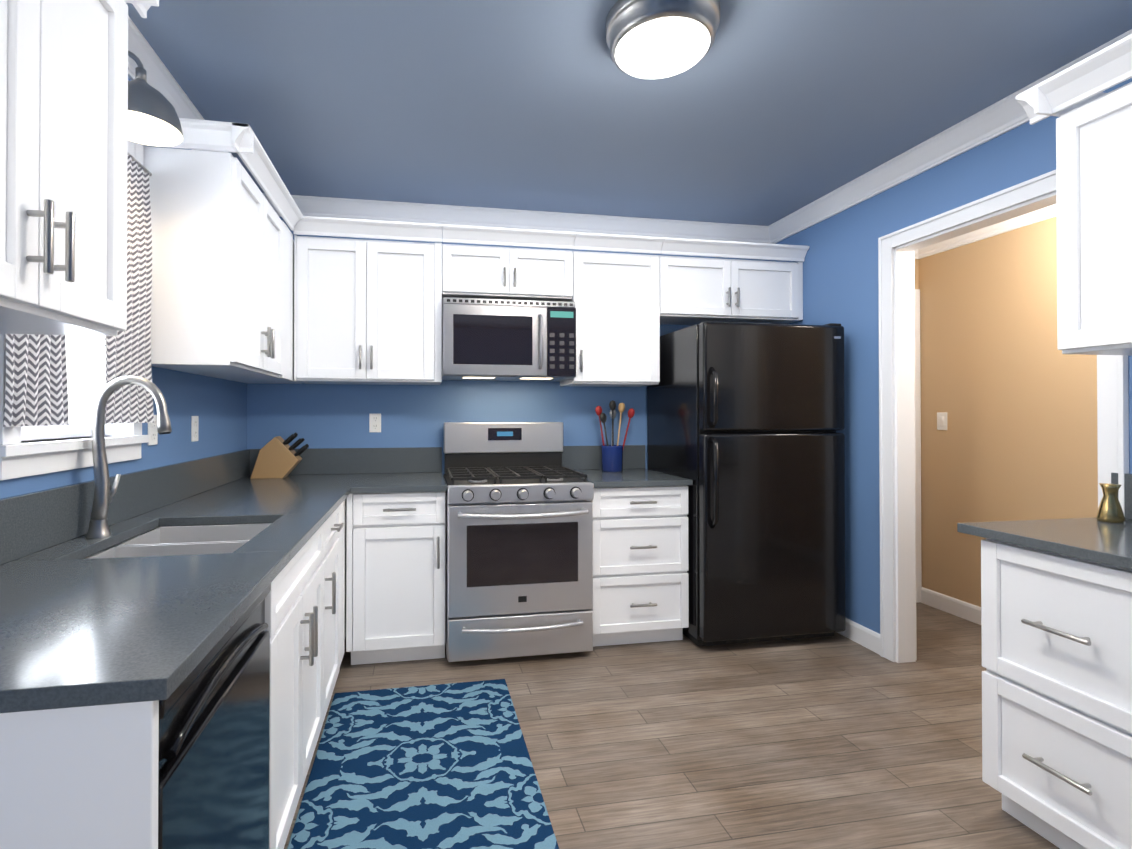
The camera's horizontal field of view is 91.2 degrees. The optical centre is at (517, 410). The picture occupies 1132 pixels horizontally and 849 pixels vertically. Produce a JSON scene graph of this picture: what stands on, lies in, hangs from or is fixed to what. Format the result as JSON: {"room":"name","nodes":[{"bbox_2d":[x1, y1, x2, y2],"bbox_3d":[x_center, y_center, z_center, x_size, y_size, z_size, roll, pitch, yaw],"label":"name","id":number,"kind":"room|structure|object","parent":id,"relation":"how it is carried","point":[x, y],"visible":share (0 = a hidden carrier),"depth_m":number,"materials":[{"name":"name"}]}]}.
{"room":"kitchen","nodes":[
{"label":"kitchen","id":0,"kind":"room"},
{"bbox_2d":[0,77,246,498],"bbox_3d":[-1.193,-0.002,0.532,0.150,2.560,5.500,0,0,-10],"label":"wall","id":1,"kind":"structure","parent":0,"point":[218,406],"depth_m":2.39,"materials":[{"name":"blue paint"}]},
{"bbox_2d":[0,140,148,480],"bbox_3d":[-1.373,-0.394,1.651,0.184,1.131,0.706,0,0,-10],"label":"window","id":2,"kind":"structure","parent":1,"relation":"in","point":[18,459],"depth_m":1.65,"materials":[{"name":"white"}]},
{"bbox_2d":[128,152,151,175],"bbox_3d":[-1.271,-0.859,1.644,0.013,0.014,0.725,0,0,-10],"label":"curtain rod","id":3,"kind":"object","parent":2,"relation":"attached to","point":[141,165],"visible":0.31,"depth_m":1.93,"materials":[{"name":"silver metal"}]},
{"bbox_2d":[3,334,68,426],"bbox_3d":[-1.231,-0.408,1.412,0.039,0.895,0.239,0,0,-10],"label":"curtain","id":4,"kind":"object","parent":3,"relation":"hanging from","point":[36,388],"visible":0.38,"depth_m":1.39,"materials":[{"name":"grey fabric"}]},
{"bbox_2d":[100,155,153,423],"bbox_3d":[-1.307,-0.405,1.841,0.039,0.895,0.312,0,0,-10],"label":"curtain","id":5,"kind":"object","parent":3,"relation":"hanging from","point":[127,352],"visible":0.6,"depth_m":1.89,"materials":[{"name":"grey fabric"}]},
{"bbox_2d":[0,0,158,335],"bbox_3d":[-0.995,-0.615,0.975,0.388,0.878,0.728,0,0,-10],"label":"upper cabinet","id":6,"kind":"object","parent":1,"relation":"attached to","point":[63,149],"visible":1,"depth_m":1.08,"materials":[{"name":"white wood"}]},
{"bbox_2d":[148,415,157,445],"bbox_3d":[-1.389,0.075,2.102,0.008,0.115,0.070,0,0,-10],"label":"electrical outlet","id":7,"kind":"object","parent":1,"relation":"attached to","point":[153,433],"visible":0.83,"depth_m":2.10,"materials":[{"name":"white plastic"}]},
{"bbox_2d":[128,50,182,146],"bbox_3d":[-1.170,-0.970,1.661,0.285,0.242,0.220,0,0,-10],"label":"lamp","id":8,"kind":"object","parent":1,"relation":"attached to","point":[153,119],"visible":0.6,"depth_m":1.66,"materials":[{"name":"silver metal"}]},
{"bbox_2d":[128,16,228,152],"bbox_3d":[-1.081,-1.229,0.561,0.078,0.106,5.500,0,0,-10],"label":"crown molding","id":9,"kind":"structure","parent":1,"relation":"attached to","point":[162,81],"depth_m":2.02,"materials":[{"name":"white wood"}]},
{"bbox_2d":[191,416,198,441],"bbox_3d":[-1.459,0.083,2.495,0.008,0.115,0.070,0,0,-10],"label":"electrical outlet","id":10,"kind":"object","parent":1,"relation":"attached to","point":[194,426],"visible":1,"depth_m":2.48,"materials":[{"name":"white plastic"}]},
{"bbox_2d":[141,142,288,381],"bbox_3d":[-1.275,-0.562,2.386,0.328,0.793,0.724,0,0,-10],"label":"upper cabinet","id":11,"kind":"object","parent":1,"relation":"attached to","point":[222,300],"depth_m":2.05,"materials":[{"name":"white wood"}]},
{"bbox_2d":[243,382,301,383],"bbox_3d":[-1.405,-0.556,3.123,0.328,0.793,0.329,0,0,-10],"label":"upper cabinet","id":12,"kind":"object","parent":1,"relation":"attached to","point":[243,382],"depth_m":3.16,"materials":[{"name":"white wood"}]},
{"bbox_2d":[289,222,296,381],"bbox_3d":[-1.352,-0.559,2.823,0.328,0.793,0.281,0,0,-10],"label":"upper cabinet","id":13,"kind":"object","parent":1,"relation":"attached to","point":[291,241],"depth_m":2.96,"materials":[{"name":"white wood"}]},
{"bbox_2d":[247,217,770,475],"bbox_3d":[0.049,0.021,3.620,3.670,2.560,0.150,0,0,-10],"label":"wall","id":14,"kind":"structure","parent":0,"point":[325,415],"depth_m":3.44,"materials":[{"name":"blue paint"}]},
{"bbox_2d":[293,216,441,384],"bbox_3d":[-0.846,-0.598,3.192,0.796,0.878,0.388,0,0,-10],"label":"upper cabinet","id":15,"kind":"object","parent":14,"relation":"attached to","point":[368,312],"visible":0.98,"depth_m":3.06,"materials":[{"name":"white wood"}]},
{"bbox_2d":[369,414,380,431],"bbox_3d":[-0.873,0.077,3.376,0.070,0.115,0.008,0,0,-10],"label":"electrical outlet","id":16,"kind":"object","parent":14,"relation":"attached to","point":[374,422],"visible":1,"depth_m":3.37,"materials":[{"name":"white plastic"}]},
{"bbox_2d":[442,224,575,301],"bbox_3d":[-0.074,-0.850,3.330,0.768,0.373,0.388,0,0,-10],"label":"upper cabinet","id":17,"kind":"object","parent":14,"relation":"attached to","point":[487,272],"visible":1,"depth_m":3.19,"materials":[{"name":"white wood"}]},
{"bbox_2d":[442,297,575,380],"bbox_3d":[-0.069,-0.407,3.294,0.764,0.439,0.454,0,0,-10],"label":"microwave","id":18,"kind":"object","parent":17,"relation":"attached to","point":[504,340],"visible":1,"depth_m":3.11,"materials":[{"name":"silver metal"}]},
{"bbox_2d":[262,193,770,243],"bbox_3d":[0.093,-1.207,3.522,3.420,0.106,0.078,0,0,-10],"label":"crown molding","id":19,"kind":"structure","parent":14,"relation":"attached to","point":[315,206],"depth_m":3.50,"materials":[{"name":"white wood"}]},
{"bbox_2d":[560,232,663,386],"bbox_3d":[0.574,-0.597,3.442,0.544,0.878,0.388,0,0,-10],"label":"upper cabinet","id":20,"kind":"object","parent":14,"relation":"attached to","point":[616,297],"visible":0.98,"depth_m":3.32,"materials":[{"name":"white wood"}]},
{"bbox_2d":[658,237,809,324],"bbox_3d":[1.323,-0.806,3.576,0.974,0.457,0.388,0,0,-10],"label":"upper cabinet","id":21,"kind":"object","parent":14,"relation":"attached to","point":[695,290],"visible":0.98,"depth_m":3.44,"materials":[{"name":"white wood"}]},
{"bbox_2d":[126,0,1131,225],"bbox_3d":[0.458,-1.309,0.884,3.820,0.060,6.000,0,0,-10],"label":"ceiling","id":22,"kind":"structure","parent":0,"point":[765,112],"depth_m":2.20,"materials":[{"name":"blue paint"}]},
{"bbox_2d":[606,0,719,78],"bbox_3d":[0.469,-1.212,1.800,0.360,0.122,0.360,0,0,-10],"label":"flush-mount ceiling light","id":23,"kind":"object","parent":22,"relation":"attached to","point":[651,39],"visible":1,"depth_m":1.73,"materials":[{"name":"silver metal"}]},
{"bbox_2d":[284,602,1059,848],"bbox_3d":[0.976,1.313,1.210,4.960,0.060,6.500,0,0,-10],"label":"floor","id":24,"kind":"structure","parent":0,"point":[837,741],"depth_m":2.16,"materials":[{"name":"brown wood"}]},
{"bbox_2d":[0,498,346,848],"bbox_3d":[-1.030,0.847,2.004,0.682,0.885,2.642,0,0,-10],"label":"base cabinet","id":25,"kind":"object","parent":24,"relation":"on","point":[85,777],"visible":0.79,"depth_m":0.76,"materials":[{"name":"white wood"}]},
{"bbox_2d":[0,448,359,712],"bbox_3d":[-1.025,0.312,2.003,0.690,0.185,2.654,0,0,-10],"label":"countertop","id":26,"kind":"structure","parent":25,"relation":"on","point":[77,629],"depth_m":1.24,"materials":[{"name":"grey stone"}]},
{"bbox_2d":[86,375,171,537],"bbox_3d":[-1.160,0.134,1.666,0.225,0.476,0.104,0,0,-10],"label":"faucet","id":27,"kind":"object","parent":26,"relation":"on","point":[98,523],"visible":1,"depth_m":1.63,"materials":[{"name":"silver metal"}]},
{"bbox_2d":[87,524,270,558],"bbox_3d":[-0.993,0.496,1.671,0.404,0.188,0.554,0,0,-10],"label":"sink basin","id":28,"kind":"object","parent":26,"relation":"in","point":[186,540],"visible":0.12,"depth_m":1.79,"materials":[{"name":"white ceramic"}]},
{"bbox_2d":[250,432,308,478],"bbox_3d":[-1.350,0.254,3.151,0.300,0.256,0.115,0,0,-10],"label":"knife block","id":29,"kind":"object","parent":26,"relation":"on","point":[278,457],"visible":1,"depth_m":3.09,"materials":[{"name":"brown wood"}]},
{"bbox_2d":[158,583,270,848],"bbox_3d":[-0.857,0.842,1.014,0.620,0.870,0.585,0,0,-10],"label":"dishwasher","id":30,"kind":"object","parent":24,"relation":"on","point":[213,772],"visible":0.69,"depth_m":1.03,"materials":[{"name":"black metal"}]},
{"bbox_2d":[346,491,445,664],"bbox_3d":[-0.660,0.854,3.064,0.489,0.885,0.682,0,0,-10],"label":"base cabinet","id":31,"kind":"object","parent":24,"relation":"on","point":[395,577],"visible":0.92,"depth_m":2.78,"materials":[{"name":"white wood"}]},
{"bbox_2d":[356,447,446,492],"bbox_3d":[-0.637,0.319,3.077,0.447,0.185,0.674,0,0,-10],"label":"countertop","id":32,"kind":"structure","parent":31,"relation":"on","point":[406,469],"depth_m":3.35,"materials":[{"name":"grey stone"}]},
{"bbox_2d":[287,679,558,848],"bbox_3d":[-0.351,1.285,2.031,0.783,0.009,1.107,0,0,-10],"label":"rug","id":33,"kind":"object","parent":24,"relation":"on","point":[444,766],"visible":1,"depth_m":1.93,"materials":[{"name":"blue fabric"}]},
{"bbox_2d":[443,422,593,661],"bbox_3d":[-0.028,0.685,3.116,0.760,1.225,0.747,0,0,-10],"label":"gas range","id":34,"kind":"object","parent":24,"relation":"on","point":[519,541],"visible":1,"depth_m":2.84,"materials":[{"name":"silver metal"}]},
{"bbox_2d":[591,486,688,646],"bbox_3d":[0.617,0.856,3.290,0.560,0.885,0.682,0,0,-10],"label":"base cabinet","id":35,"kind":"object","parent":24,"relation":"on","point":[640,568],"visible":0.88,"depth_m":3.00,"materials":[{"name":"white wood"}]},
{"bbox_2d":[562,445,692,487],"bbox_3d":[0.619,0.321,3.303,0.573,0.185,0.666,0,0,-10],"label":"countertop","id":36,"kind":"structure","parent":35,"relation":"on","point":[586,460],"depth_m":3.53,"materials":[{"name":"grey stone"}]},
{"bbox_2d":[595,400,634,471],"bbox_3d":[0.610,0.161,3.496,0.243,0.448,0.180,0,0,-10],"label":"utensil crock","id":37,"kind":"object","parent":36,"relation":"on","point":[612,458],"visible":1,"depth_m":3.44,"materials":[{"name":"blue ceramic"}]},
{"bbox_2d":[647,322,845,646],"bbox_3d":[1.347,0.408,3.335,0.856,1.782,0.798,0,0,-10],"label":"refrigerator","id":38,"kind":"object","parent":24,"relation":"on","point":[745,422],"visible":0.96,"depth_m":3.00,"materials":[{"name":"black metal"}]},
{"bbox_2d":[981,538,1131,848],"bbox_3d":[1.841,0.844,1.597,0.638,0.884,0.470,0,0,-10],"label":"base cabinet","id":39,"kind":"object","parent":24,"relation":"on","point":[1056,633],"visible":1,"depth_m":1.54,"materials":[{"name":"white wood"}]},
{"bbox_2d":[957,473,1131,569],"bbox_3d":[1.908,0.305,1.158,0.660,0.185,1.478,0,0,-10],"label":"countertop","id":40,"kind":"structure","parent":39,"relation":"on","point":[1093,539],"depth_m":1.67,"materials":[{"name":"grey stone"}]},
{"bbox_2d":[1096,483,1124,522],"bbox_3d":[1.990,0.310,1.854,0.067,0.125,0.067,0,0,-10],"label":"brass vase","id":41,"kind":"object","parent":40,"relation":"on","point":[1110,510],"visible":1,"depth_m":1.84,"materials":[{"name":"gold metal"}]},
{"bbox_2d":[915,259,918,288],"bbox_3d":[2.316,0.082,3.751,0.840,2.440,0.120,0,0,-10],"label":"wall","id":42,"kind":"structure","parent":0,"point":[916,273],"depth_m":3.77,"materials":[{"name":"beige paint"}]},
{"bbox_2d":[914,249,918,258],"bbox_3d":[2.333,-1.086,3.663,0.840,0.106,0.078,0,0,-10],"label":"crown molding","id":43,"kind":"structure","parent":42,"relation":"attached to","point":[916,254],"depth_m":3.74,"materials":[{"name":"white wood"}]},
{"bbox_2d":[915,289,921,602],"bbox_3d":[2.317,0.239,3.742,0.830,2.125,0.136,0,0,-10],"label":"door frame","id":44,"kind":"structure","parent":42,"relation":"attached to","point":[918,447],"depth_m":3.74,"materials":[{"name":"white wood"}]},
{"bbox_2d":[771,78,1131,633],"bbox_3d":[2.298,0.003,1.149,0.100,2.560,5.500,0,0,-10],"label":"wall","id":45,"kind":"structure","parent":0,"point":[840,276],"depth_m":3.02,"materials":[{"name":"blue paint"}]},
{"bbox_2d":[837,618,879,654],"bbox_3d":[2.242,1.231,1.130,0.014,0.104,5.500,0,0,-10],"label":"baseboard","id":46,"kind":"structure","parent":45,"relation":"attached to","point":[862,635],"depth_m":3.04,"materials":[{"name":"white wood"}]},
{"bbox_2d":[768,29,1131,243],"bbox_3d":[2.211,-1.224,1.143,0.078,0.106,5.500,0,0,-10],"label":"crown molding","id":47,"kind":"structure","parent":45,"relation":"attached to","point":[999,118],"depth_m":2.65,"materials":[{"name":"white wood"}]},
{"bbox_2d":[878,170,1128,662],"bbox_3d":[2.071,0.187,2.423,0.147,2.210,1.030,0,0,-10],"label":"door frame","id":48,"kind":"structure","parent":45,"relation":"attached to","point":[1113,408],"depth_m":2.84,"materials":[{"name":"white wood"}]},
{"bbox_2d":[1048,70,1131,355],"bbox_3d":[2.028,-0.590,1.443,0.328,0.800,0.859,0,0,-10],"label":"upper cabinet","id":49,"kind":"object","parent":45,"relation":"attached to","point":[1094,202],"depth_m":1.74,"materials":[{"name":"white wood"}]},
{"bbox_2d":[919,217,1097,606],"bbox_3d":[2.955,0.075,2.890,0.120,2.440,3.900,0,0,-10],"label":"wall","id":50,"kind":"structure","parent":0,"point":[1008,387],"depth_m":3.27,"materials":[{"name":"beige paint"}]},
{"bbox_2d":[937,412,946,429],"bbox_3d":[2.763,0.071,3.597,0.012,0.115,0.070,0,0,-10],"label":"light switch","id":51,"kind":"object","parent":50,"relation":"attached to","point":[941,420],"visible":1,"depth_m":3.59,"materials":[{"name":"white plastic"}]},
{"bbox_2d":[921,587,980,624],"bbox_3d":[2.970,1.240,2.411,0.014,0.104,2.730,0,0,-10],"label":"baseboard","id":52,"kind":"structure","parent":50,"relation":"attached to","point":[955,607],"depth_m":3.52,"materials":[{"name":"white wood"}]},
{"bbox_2d":[919,204,1056,258],"bbox_3d":[2.939,-1.095,2.423,0.078,0.106,2.730,0,0,-10],"label":"crown molding","id":53,"kind":"structure","parent":50,"relation":"attached to","point":[1039,215],"depth_m":3.26,"materials":[{"name":"white wood"}]},
{"label":"outside","id":54,"kind":"structure","parent":0,"visible":0},
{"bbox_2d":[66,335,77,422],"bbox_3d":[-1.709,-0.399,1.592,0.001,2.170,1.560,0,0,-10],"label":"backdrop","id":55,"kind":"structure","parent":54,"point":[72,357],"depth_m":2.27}
]}

